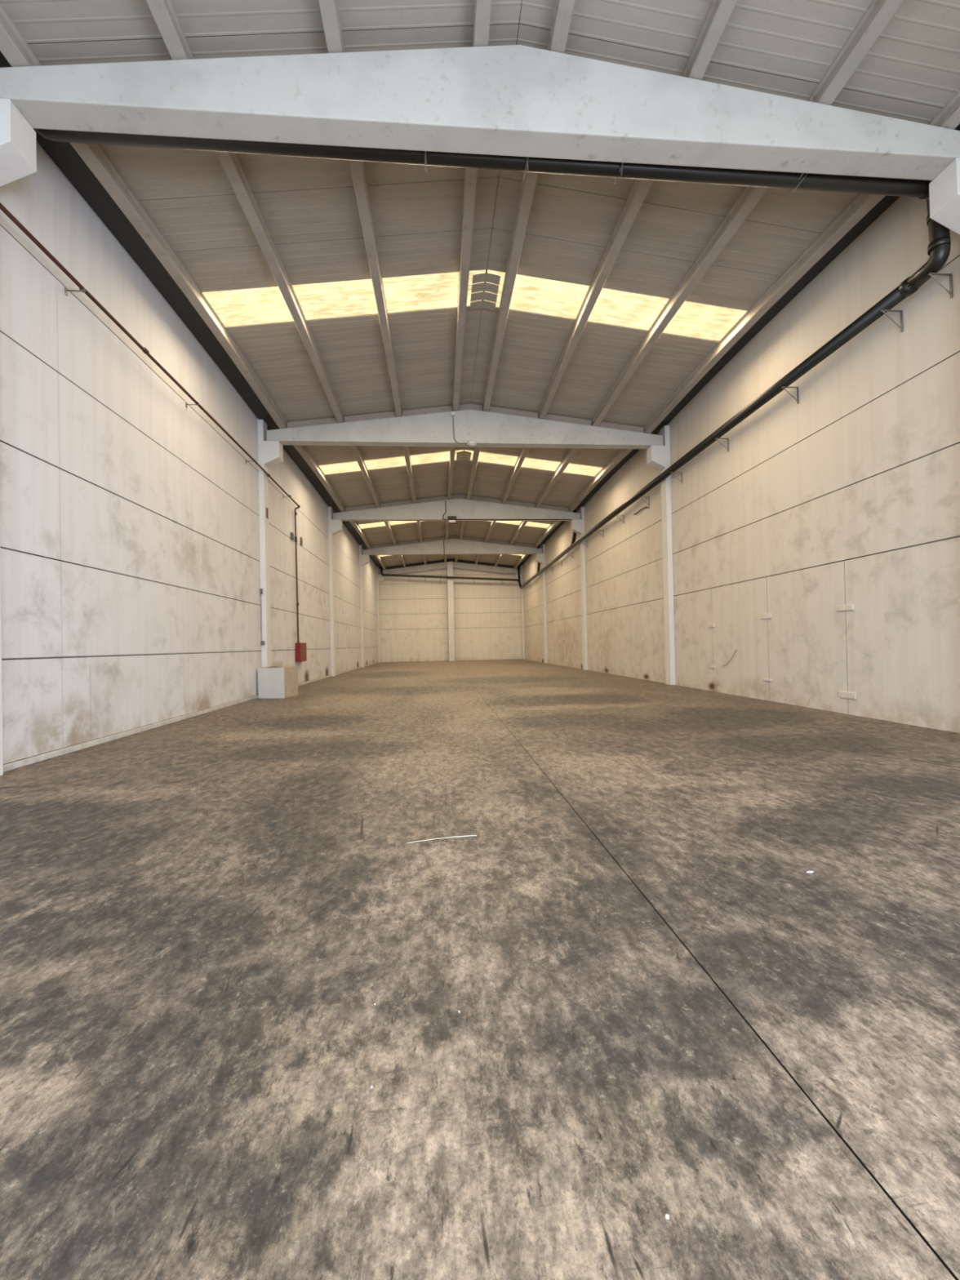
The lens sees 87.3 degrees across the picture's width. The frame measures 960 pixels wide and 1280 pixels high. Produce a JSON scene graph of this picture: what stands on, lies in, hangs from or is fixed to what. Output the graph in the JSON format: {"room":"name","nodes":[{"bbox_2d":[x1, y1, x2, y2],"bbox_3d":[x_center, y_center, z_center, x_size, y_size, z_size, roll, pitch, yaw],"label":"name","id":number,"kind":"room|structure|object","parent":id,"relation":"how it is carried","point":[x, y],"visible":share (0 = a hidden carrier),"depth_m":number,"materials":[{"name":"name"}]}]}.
{"room":"warehouse","nodes":[
{"label":"warehouse","id":0,"kind":"room"},
{"bbox_2d":[0,139,377,764],"bbox_3d":[-7.498,-2.747,21.196,0.303,9.550,51.000,-1,0,-5],"label":"wall","id":1,"kind":"structure","parent":0,"point":[130,518],"depth_m":8.94,"materials":[{"name":"paint"}]},
{"bbox_2d":[0,202,300,642],"bbox_3d":[-6.128,-2.725,7.811,0.289,5.429,23.698,-1,0,-5],"label":"pipe","id":2,"kind":"object","parent":1,"relation":"attached to","point":[2,208],"visible":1,"depth_m":9.08,"materials":[{"name":"metal"}]},
{"bbox_2d":[3,662,378,772],"bbox_3d":[-7.257,1.781,21.070,0.085,0.085,50.600,-1,0,-5],"label":"baseboard","id":3,"kind":"structure","parent":1,"relation":"attached to","point":[28,761],"depth_m":8.62,"materials":[{"name":"grey concrete"}]},
{"bbox_2d":[290,532,294,540],"bbox_3d":[-7.181,-3.975,19.267,0.066,0.240,0.280,-1,0,-5],"label":"switch box","id":4,"kind":"object","parent":1,"relation":"attached to","point":[292,537],"visible":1,"depth_m":19.19,"materials":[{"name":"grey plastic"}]},
{"bbox_2d":[295,642,306,662],"bbox_3d":[-7.058,0.479,19.885,0.227,0.740,0.860,-1,0,-5],"label":"cabinet","id":5,"kind":"object","parent":1,"relation":"attached to","point":[300,647],"visible":1,"depth_m":19.49,"materials":[{"name":"red metal"}]},
{"bbox_2d":[300,537,302,546],"bbox_3d":[-7.296,-4.021,20.558,0.046,0.320,0.170,-1,0,-5],"label":"wall plate","id":6,"kind":"object","parent":1,"relation":"attached to","point":[301,539],"visible":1,"depth_m":20.51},
{"bbox_2d":[378,558,522,662],"bbox_3d":[-2.702,-3.055,47.032,14.020,10.400,0.330,-1,0,-5],"label":"wall","id":7,"kind":"structure","parent":0,"point":[414,611],"depth_m":46.86,"materials":[{"name":"beige concrete"}]},
{"bbox_2d":[0,659,959,1279],"bbox_3d":[-0.567,1.817,21.707,14.020,0.250,51.000,-1,0,-5],"label":"floor","id":8,"kind":"structure","parent":0,"point":[205,918],"depth_m":2.19,"materials":[{"name":"concrete"}]},
{"bbox_2d":[0,97,36,775],"bbox_3d":[-5.817,-2.701,6.081,0.652,8.740,0.400,-1,0,-5],"label":"concrete column","id":9,"kind":"structure","parent":8,"relation":"on","point":[18,146],"depth_m":6.15,"materials":[{"name":"white concrete"}]},
{"bbox_2d":[0,44,959,180],"bbox_3d":[0.487,-7.068,6.611,12.950,1.108,0.360,-1,0,-5],"label":"roof beam","id":10,"kind":"structure","parent":9,"relation":"on","point":[517,100],"depth_m":6.43,"materials":[{"name":"paint"}]},
{"bbox_2d":[0,3,39,66],"bbox_3d":[-5.060,-7.029,1.056,0.200,0.398,10.175,-1,0,-5],"label":"purlin","id":11,"kind":"structure","parent":10,"relation":"on","point":[13,46],"depth_m":5.83,"materials":[{"name":"grey concrete"}]},
{"bbox_2d":[37,62,287,428],"bbox_3d":[-5.868,-6.929,11.115,0.200,0.397,9.990,-1,0,-5],"label":"purlin","id":12,"kind":"structure","parent":10,"relation":"on","point":[92,154],"depth_m":9.09,"materials":[{"name":"grey concrete"}]},
{"bbox_2d":[145,0,193,59],"bbox_3d":[-3.261,-7.282,1.203,0.180,0.395,10.175,-1,0,-5],"label":"purlin","id":13,"kind":"structure","parent":10,"relation":"on","point":[163,12],"depth_m":5.86,"materials":[{"name":"grey concrete"}]},
{"bbox_2d":[191,56,344,422],"bbox_3d":[-4.069,-7.182,11.262,0.180,0.395,9.990,-1,0,-5],"label":"purlin","id":14,"kind":"structure","parent":10,"relation":"on","point":[231,165],"depth_m":9.53,"materials":[{"name":"grey concrete"}]},
{"bbox_2d":[318,0,344,53],"bbox_3d":[-1.412,-7.542,1.354,0.180,0.395,10.175,-1,0,-5],"label":"purlin","id":15,"kind":"structure","parent":10,"relation":"on","point":[329,9],"depth_m":6.02,"materials":[{"name":"grey concrete"}]},
{"bbox_2d":[343,50,402,417],"bbox_3d":[-2.219,-7.441,11.413,0.180,0.395,9.990,-1,0,-5],"label":"purlin","id":16,"kind":"structure","parent":10,"relation":"on","point":[357,167],"depth_m":9.97,"materials":[{"name":"grey concrete"}]},
{"bbox_2d":[452,44,477,411],"bbox_3d":[-0.405,-7.696,11.562,0.190,0.396,9.990,-1,0,-5],"label":"purlin","id":17,"kind":"structure","parent":10,"relation":"on","point":[471,174],"depth_m":10.39,"materials":[{"name":"grey concrete"}]},
{"bbox_2d":[472,0,491,46],"bbox_3d":[0.403,-7.796,1.502,0.190,0.396,10.175,-1,0,-5],"label":"purlin","id":18,"kind":"structure","parent":10,"relation":"on","point":[482,8],"depth_m":6.19,"materials":[{"name":"grey concrete"}]},
{"bbox_2d":[482,48,548,411],"bbox_3d":[0.582,-7.716,11.641,0.190,0.396,9.990,-1,0,-5],"label":"purlin","id":19,"kind":"structure","parent":10,"relation":"on","point":[527,187],"depth_m":10.53,"materials":[{"name":"grey concrete"}]},
{"bbox_2d":[546,0,575,53],"bbox_3d":[1.389,-7.816,1.581,0.190,0.396,10.175,-1,0,-5],"label":"purlin","id":20,"kind":"structure","parent":10,"relation":"on","point":[562,12],"depth_m":6.25,"materials":[{"name":"grey concrete"}]},
{"bbox_2d":[537,75,683,419],"bbox_3d":[2.425,-7.531,11.787,0.180,0.395,9.990,-1,0,-5],"label":"purlin","id":21,"kind":"structure","parent":10,"relation":"on","point":[640,188],"depth_m":10.46,"materials":[{"name":"grey metal"}]},
{"bbox_2d":[591,98,809,426],"bbox_3d":[4.228,-7.350,11.930,0.190,0.396,9.990,-1,0,-5],"label":"purlin","id":22,"kind":"structure","parent":10,"relation":"on","point":[750,197],"depth_m":10.40,"materials":[{"name":"grey concrete"}]},
{"bbox_2d":[682,0,737,79],"bbox_3d":[3.232,-7.631,1.727,0.180,0.395,10.175,-1,0,-5],"label":"purlin","id":23,"kind":"structure","parent":10,"relation":"on","point":[719,12],"depth_m":6.25,"materials":[{"name":"grey concrete"}]},
{"bbox_2d":[644,122,930,433],"bbox_3d":[6.026,-7.169,12.073,0.190,0.396,9.990,-1,0,-5],"label":"purlin","id":24,"kind":"structure","parent":10,"relation":"on","point":[862,204],"depth_m":10.35,"materials":[{"name":"grey metal"}]},
{"bbox_2d":[808,0,904,105],"bbox_3d":[5.036,-7.450,1.870,0.190,0.396,10.175,-1,0,-5],"label":"purlin","id":25,"kind":"structure","parent":10,"relation":"on","point":[879,13],"depth_m":6.23,"materials":[{"name":"grey concrete"}]},
{"bbox_2d":[930,89,959,129],"bbox_3d":[6.834,-7.269,2.013,0.190,0.396,10.175,-1,0,-5],"label":"purlin","id":26,"kind":"structure","parent":10,"relation":"on","point":[948,117],"depth_m":6.85,"materials":[{"name":"grey concrete"}]},
{"bbox_2d":[257,418,283,667],"bbox_3d":[-6.617,-2.603,16.049,0.652,8.740,0.400,-1,0,-5],"label":"concrete column","id":27,"kind":"structure","parent":8,"relation":"on","point":[270,453],"depth_m":15.87,"materials":[{"name":"white concrete"}]},
{"bbox_2d":[260,593,262,640],"bbox_3d":[-6.858,-0.709,15.780,0.014,1.480,0.016,-1,0,-5],"label":"conduit","id":28,"kind":"object","parent":27,"relation":"attached to","point":[260,593],"visible":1,"depth_m":15.78,"materials":[{"name":"grey plastic"}]},
{"bbox_2d":[266,506,268,519],"bbox_3d":[-6.795,-4.054,16.069,0.017,0.330,0.160,-1,0,-5],"label":"wall plate","id":29,"kind":"object","parent":27,"relation":"attached to","point":[267,508],"visible":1,"depth_m":16.06,"materials":[{"name":"white plastic"}]},
{"bbox_2d":[266,403,662,448],"bbox_3d":[-0.315,-7.090,16.579,12.950,1.351,0.360,-1,0,-5],"label":"roof beam","id":30,"kind":"structure","parent":27,"relation":"on","point":[498,427],"depth_m":16.41,"materials":[{"name":"paint"}]},
{"bbox_2d":[286,423,345,511],"bbox_3d":[-6.668,-6.830,21.083,0.200,0.397,9.990,-1,0,-5],"label":"purlin","id":31,"kind":"structure","parent":30,"relation":"on","point":[302,450],"depth_m":20.72,"materials":[{"name":"grey concrete"}]},
{"bbox_2d":[343,417,380,507],"bbox_3d":[-4.869,-7.083,21.230,0.180,0.395,9.990,-1,0,-5],"label":"purlin","id":32,"kind":"structure","parent":30,"relation":"on","point":[355,450],"depth_m":21.31,"materials":[{"name":"grey metal"}]},
{"bbox_2d":[401,412,416,503],"bbox_3d":[-3.020,-7.342,21.381,0.180,0.395,9.990,-1,0,-5],"label":"purlin","id":33,"kind":"structure","parent":30,"relation":"on","point":[406,449],"depth_m":21.91,"materials":[{"name":"grey metal"}]},
{"bbox_2d":[447,406,455,499],"bbox_3d":[-1.205,-7.597,21.529,0.190,0.396,9.990,-1,0,-5],"label":"purlin","id":34,"kind":"structure","parent":30,"relation":"on","point":[452,450],"depth_m":22.35,"materials":[{"name":"grey metal"}]},
{"bbox_2d":[450,411,466,444],"bbox_3d":[-0.697,-6.888,16.324,0.500,1.027,0.076,-1,0,-5],"label":"conduit","id":35,"kind":"object","parent":30,"relation":"attached to","point":[452,413],"visible":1,"depth_m":16.32,"materials":[{"name":"metal"}]},
{"bbox_2d":[466,440,476,446],"bbox_3d":[-0.260,-6.365,16.376,0.320,0.100,0.320,-1,0,-5],"label":"lamp","id":36,"kind":"object","parent":30,"relation":"attached to","point":[471,443],"visible":1,"depth_m":16.29,"materials":[{"name":"white plastic"}]},
{"bbox_2d":[466,406,483,499],"bbox_3d":[-0.219,-7.617,21.608,0.190,0.396,9.990,-1,0,-5],"label":"purlin","id":37,"kind":"structure","parent":30,"relation":"on","point":[477,450],"depth_m":22.51,"materials":[{"name":"grey metal"}]},
{"bbox_2d":[501,414,538,503],"bbox_3d":[1.624,-7.432,21.755,0.180,0.395,9.990,-1,0,-5],"label":"purlin","id":38,"kind":"structure","parent":30,"relation":"on","point":[523,452],"depth_m":22.30,"materials":[{"name":"grey metal"}]},
{"bbox_2d":[534,422,591,507],"bbox_3d":[3.428,-7.251,21.898,0.190,0.396,9.990,-1,0,-5],"label":"purlin","id":39,"kind":"structure","parent":30,"relation":"on","point":[572,452],"depth_m":22.04,"materials":[{"name":"grey concrete"}]},
{"bbox_2d":[568,448,633,511],"bbox_3d":[5.226,-7.070,22.040,0.190,0.396,9.990,-1,0,-5],"label":"purlin","id":40,"kind":"structure","parent":30,"relation":"on","point":[622,453],"depth_m":21.79,"materials":[{"name":"grey metal"}]},
{"bbox_2d":[257,661,297,697],"bbox_3d":[-6.219,1.212,15.519,0.881,1.087,0.746,-1,0,12],"label":"cardboard box","id":41,"kind":"object","parent":8,"relation":"on","point":[275,681],"visible":1,"depth_m":15.19,"materials":[{"name":"white cardboard"}]},
{"bbox_2d":[328,506,342,676],"bbox_3d":[-7.417,-2.503,26.016,0.652,8.740,0.400,-1,0,-5],"label":"concrete column","id":42,"kind":"structure","parent":8,"relation":"on","point":[335,526],"depth_m":25.82,"materials":[{"name":"white concrete"}]},
{"bbox_2d":[333,494,580,520],"bbox_3d":[-1.116,-6.991,26.546,12.950,1.351,0.360,-1,0,-5],"label":"roof beam","id":43,"kind":"structure","parent":42,"relation":"on","point":[433,508],"depth_m":26.36,"materials":[{"name":"paint"}]},
{"bbox_2d":[344,508,371,549],"bbox_3d":[-7.468,-6.731,31.050,0.200,0.397,9.990,-1,0,-5],"label":"purlin","id":44,"kind":"structure","parent":43,"relation":"on","point":[354,523],"depth_m":31.70,"materials":[{"name":"grey metal"}]},
{"bbox_2d":[379,504,396,546],"bbox_3d":[-5.669,-6.984,31.197,0.180,0.395,9.990,-1,0,-5],"label":"purlin","id":45,"kind":"structure","parent":43,"relation":"on","point":[387,522],"depth_m":32.46,"materials":[{"name":"grey metal"}]},
{"bbox_2d":[416,520,422,542],"bbox_3d":[-3.820,-7.243,31.348,0.180,0.395,9.990,-1,0,-5],"label":"purlin","id":46,"kind":"structure","parent":43,"relation":"on","point":[419,526],"depth_m":33.01,"materials":[{"name":"grey concrete"}]},
{"bbox_2d":[445,496,448,539],"bbox_3d":[-2.006,-7.498,31.496,0.190,0.396,9.990,-1,0,-5],"label":"purlin","id":47,"kind":"structure","parent":43,"relation":"on","point":[447,522],"depth_m":33.60,"materials":[{"name":"grey concrete"}]},
{"bbox_2d":[447,515,456,524],"bbox_3d":[-1.452,-6.235,26.171,0.450,0.360,0.240,-1,0,-5],"label":"floodlight","id":48,"kind":"object","parent":43,"relation":"hanging from","point":[451,519],"visible":1,"depth_m":26.07,"materials":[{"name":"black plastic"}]},
{"bbox_2d":[459,496,466,539],"bbox_3d":[-1.019,-7.518,31.576,0.190,0.396,9.990,-1,0,-5],"label":"purlin","id":49,"kind":"structure","parent":43,"relation":"on","point":[462,526],"depth_m":33.71,"materials":[{"name":"grey metal"}]},
{"bbox_2d":[484,500,502,542],"bbox_3d":[0.824,-7.333,31.722,0.180,0.395,9.990,-1,0,-5],"label":"purlin","id":50,"kind":"structure","parent":43,"relation":"on","point":[492,522],"depth_m":33.41,"materials":[{"name":"grey metal"}]},
{"bbox_2d":[456,519,570,519],"bbox_3d":[1.793,-6.355,26.533,6.120,0.043,0.044,-1,0,-5],"label":"power cable","id":51,"kind":"object","parent":43,"relation":"attached to","point":[456,519],"visible":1,"depth_m":26.51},
{"bbox_2d":[509,504,535,545],"bbox_3d":[2.627,-7.152,31.865,0.190,0.396,9.990,-1,0,-5],"label":"purlin","id":52,"kind":"structure","parent":43,"relation":"on","point":[522,523],"depth_m":33.11,"materials":[{"name":"grey concrete"}]},
{"bbox_2d":[533,508,568,547],"bbox_3d":[4.426,-6.971,32.008,0.190,0.396,9.990,-1,0,-5],"label":"purlin","id":53,"kind":"structure","parent":43,"relation":"on","point":[554,523],"depth_m":32.70,"materials":[{"name":"grey metal"}]},
{"bbox_2d":[359,545,368,667],"bbox_3d":[-8.218,-2.404,35.983,0.652,8.740,0.400,-1,0,-5],"label":"concrete column","id":54,"kind":"structure","parent":8,"relation":"on","point":[363,558],"depth_m":35.79,"materials":[{"name":"white concrete"}]},
{"bbox_2d":[362,535,542,555],"bbox_3d":[-1.916,-6.892,36.514,12.950,1.351,0.360,-1,0,-5],"label":"roof beam","id":55,"kind":"structure","parent":54,"relation":"on","point":[453,545],"depth_m":36.35,"materials":[{"name":"paint"}]},
{"bbox_2d":[374,555,386,569],"bbox_3d":[-8.274,-6.631,41.080,0.200,0.397,10.115,-1,0,-5],"label":"purlin","id":56,"kind":"structure","parent":55,"relation":"on","point":[379,558],"depth_m":42.38,"materials":[{"name":"grey concrete"}]},
{"bbox_2d":[399,555,406,567],"bbox_3d":[-6.474,-6.884,41.227,0.180,0.395,10.115,-1,0,-5],"label":"purlin","id":57,"kind":"structure","parent":55,"relation":"on","point":[401,556],"depth_m":43.28,"materials":[{"name":"grey concrete"}]},
{"bbox_2d":[422,555,426,564],"bbox_3d":[-4.625,-7.144,41.378,0.180,0.395,10.115,-1,0,-5],"label":"purlin","id":58,"kind":"structure","parent":55,"relation":"on","point":[424,556],"depth_m":44.14,"materials":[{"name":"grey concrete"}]},
{"bbox_2d":[454,536,459,562],"bbox_3d":[-1.824,-7.418,41.605,0.190,0.396,10.115,-1,0,-5],"label":"purlin","id":59,"kind":"structure","parent":55,"relation":"on","point":[456,555],"depth_m":44.41,"materials":[{"name":"grey metal"}]},
{"bbox_2d":[475,554,480,564],"bbox_3d":[0.019,-7.233,41.752,0.180,0.395,10.115,-1,0,-5],"label":"purlin","id":60,"kind":"structure","parent":55,"relation":"on","point":[478,555],"depth_m":44.41,"materials":[{"name":"grey metal"}]},
{"bbox_2d":[493,554,503,566],"bbox_3d":[1.822,-7.052,41.895,0.190,0.396,10.115,-1,0,-5],"label":"purlin","id":61,"kind":"structure","parent":55,"relation":"on","point":[500,556],"depth_m":43.87,"materials":[{"name":"grey metal"}]},
{"bbox_2d":[513,554,528,568],"bbox_3d":[3.620,-6.871,42.037,0.190,0.396,10.115,-1,0,-5],"label":"purlin","id":62,"kind":"structure","parent":55,"relation":"on","point":[523,556],"depth_m":43.59,"materials":[{"name":"grey metal"}]},
{"bbox_2d":[376,566,384,662],"bbox_3d":[-9.018,-2.305,45.951,0.652,8.740,0.400,-1,0,-5],"label":"concrete column","id":63,"kind":"structure","parent":8,"relation":"on","point":[380,578],"depth_m":45.75,"materials":[{"name":"white concrete"}]},
{"bbox_2d":[379,559,520,574],"bbox_3d":[-2.716,-6.793,46.481,12.950,1.351,0.360,-1,0,-5],"label":"rafter","id":64,"kind":"object","parent":63,"relation":"on","point":[460,564],"visible":0.83,"depth_m":46.36,"materials":[{"name":"paint"}]},
{"bbox_2d":[408,835,476,843],"bbox_3d":[-0.289,1.535,3.890,0.537,0.005,0.033,-1,0,-13],"label":"strap","id":65,"kind":"object","parent":8,"relation":"on","point":[467,835],"visible":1,"depth_m":3.90,"materials":[{"name":"white plastic"}]},
{"bbox_2d":[446,561,454,661],"bbox_3d":[-2.674,-2.633,46.162,0.540,9.140,0.160,-1,0,-5],"label":"column","id":66,"kind":"structure","parent":8,"relation":"on","point":[450,564],"depth_m":46.09,"materials":[{"name":"paint"}]},
{"bbox_2d":[515,565,524,659],"bbox_3d":[3.730,-2.557,46.977,0.652,8.740,0.400,-1,0,-5],"label":"concrete column","id":67,"kind":"structure","parent":8,"relation":"on","point":[521,566],"depth_m":46.80,"materials":[{"name":"white concrete"}]},
{"bbox_2d":[535,543,547,663],"bbox_3d":[4.531,-2.656,37.009,0.652,8.740,0.400,-1,0,-5],"label":"concrete column","id":68,"kind":"structure","parent":8,"relation":"on","point":[540,557],"depth_m":36.84,"materials":[{"name":"white concrete"}]},
{"bbox_2d":[570,506,587,670],"bbox_3d":[5.331,-2.755,27.042,0.652,8.740,0.400,-1,0,-5],"label":"concrete column","id":69,"kind":"structure","parent":8,"relation":"on","point":[577,526],"depth_m":26.88,"materials":[{"name":"white concrete"}]},
{"bbox_2d":[646,425,675,684],"bbox_3d":[6.131,-2.854,17.075,0.652,8.740,0.400,-1,0,-5],"label":"concrete column","id":70,"kind":"structure","parent":8,"relation":"on","point":[658,457],"depth_m":16.92,"materials":[{"name":"white concrete"}]},
{"bbox_2d":[928,157,959,235],"bbox_3d":[6.931,-2.953,7.107,0.652,8.740,0.400,-1,0,-5],"label":"concrete column","id":71,"kind":"structure","parent":8,"relation":"on","point":[944,188],"depth_m":7.12,"materials":[{"name":"white concrete"}]},
{"bbox_2d":[0,0,959,566],"bbox_3d":[-0.753,-7.595,21.711,14.020,1.224,51.150,-1,0,-5],"label":"ceiling","id":72,"kind":"structure","parent":0,"point":[308,206],"depth_m":9.03,"materials":[{"name":"grey metal"}]},
{"bbox_2d":[0,51,381,566],"bbox_3d":[-7.088,-7.119,20.871,0.580,0.431,50.000,-1,0,-5],"label":"gutter","id":73,"kind":"object","parent":72,"relation":"attached to","point":[64,156],"visible":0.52,"depth_m":9.80,"materials":[{"name":"black metal"}]},
{"bbox_2d":[201,269,485,326],"bbox_3d":[-2.978,-7.542,11.148,6.150,0.772,1.150,-1,0,-5],"label":"skylight","id":74,"kind":"object","parent":72,"relation":"attached to","point":[242,307],"visible":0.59,"depth_m":11.09,"materials":[{"name":"beige plastic"}]},
{"bbox_2d":[318,449,463,474],"bbox_3d":[-3.778,-7.443,21.115,6.150,0.772,1.150,-1,0,-5],"label":"skylight","id":75,"kind":"object","parent":72,"relation":"attached to","point":[438,456],"visible":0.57,"depth_m":21.09,"materials":[{"name":"beige plastic"}]},
{"bbox_2d":[359,520,422,528],"bbox_3d":[-4.578,-7.344,31.083,6.150,0.772,1.150,-1,0,-5],"label":"skylight","id":76,"kind":"object","parent":72,"relation":"attached to","point":[391,522],"visible":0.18,"depth_m":31.05,"materials":[{"name":"beige plastic"}]},
{"bbox_2d":[488,520,551,528],"bbox_3d":[1.571,-7.468,31.578,6.110,0.767,1.150,-1,0,-5],"label":"skylight","id":77,"kind":"object","parent":72,"relation":"attached to","point":[517,522],"visible":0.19,"depth_m":31.75,"materials":[{"name":"beige plastic"}]},
{"bbox_2d":[464,449,602,475],"bbox_3d":[2.371,-7.567,21.610,6.110,0.767,1.150,-1,0,-5],"label":"skylight","id":78,"kind":"object","parent":72,"relation":"attached to","point":[483,456],"visible":0.61,"depth_m":21.59,"materials":[{"name":"beige plastic"}]},
{"bbox_2d":[484,269,746,341],"bbox_3d":[3.171,-7.666,11.643,6.110,0.767,1.150,-1,0,-5],"label":"skylight","id":79,"kind":"object","parent":72,"relation":"attached to","point":[530,294],"visible":0.66,"depth_m":11.60,"materials":[{"name":"beige plastic"}]},
{"bbox_2d":[521,196,959,733],"bbox_3d":[6.159,-3.016,22.295,0.328,9.550,51.000,-1,0,-5],"label":"wall","id":80,"kind":"structure","parent":0,"point":[821,549],"depth_m":10.50,"materials":[{"name":"paint"}]},
{"bbox_2d":[35,128,952,588],"bbox_3d":[-0.890,-5.777,26.423,12.989,2.584,39.302,-1,0,-5],"label":"drain pipe","id":81,"kind":"object","parent":80,"relation":"attached to","point":[939,248],"visible":0.77,"depth_m":7.19,"materials":[{"name":"black plastic"}]},
{"bbox_2d":[380,564,521,586],"bbox_3d":[-2.560,-5.781,45.951,12.856,2.080,0.298,-1,0,-5],"label":"drain pipe","id":82,"kind":"object","parent":81,"relation":"attached to","point":[518,566],"visible":0.99,"depth_m":45.86,"materials":[{"name":"black plastic"}]},
{"bbox_2d":[537,544,540,572],"bbox_3d":[4.396,-6.031,37.850,0.249,2.101,1.181,-1,0,4],"label":"downpipe","id":83,"kind":"object","parent":81,"relation":"attached to","point":[538,547],"visible":0.44,"depth_m":37.55,"materials":[{"name":"black plastic"}]},
{"bbox_2d":[570,508,576,545],"bbox_3d":[5.190,-6.206,27.928,0.248,1.948,1.171,-1,0,4],"label":"downpipe","id":84,"kind":"object","parent":81,"relation":"attached to","point":[574,537],"visible":0.43,"depth_m":27.65,"materials":[{"name":"black plastic"}]},
{"bbox_2d":[519,124,959,564],"bbox_3d":[5.651,-7.451,21.897,0.570,0.431,50.000,-1,0,-5],"label":"gutter","id":85,"kind":"object","parent":80,"relation":"attached to","point":[886,201],"visible":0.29,"depth_m":11.64,"materials":[{"name":"black metal"}]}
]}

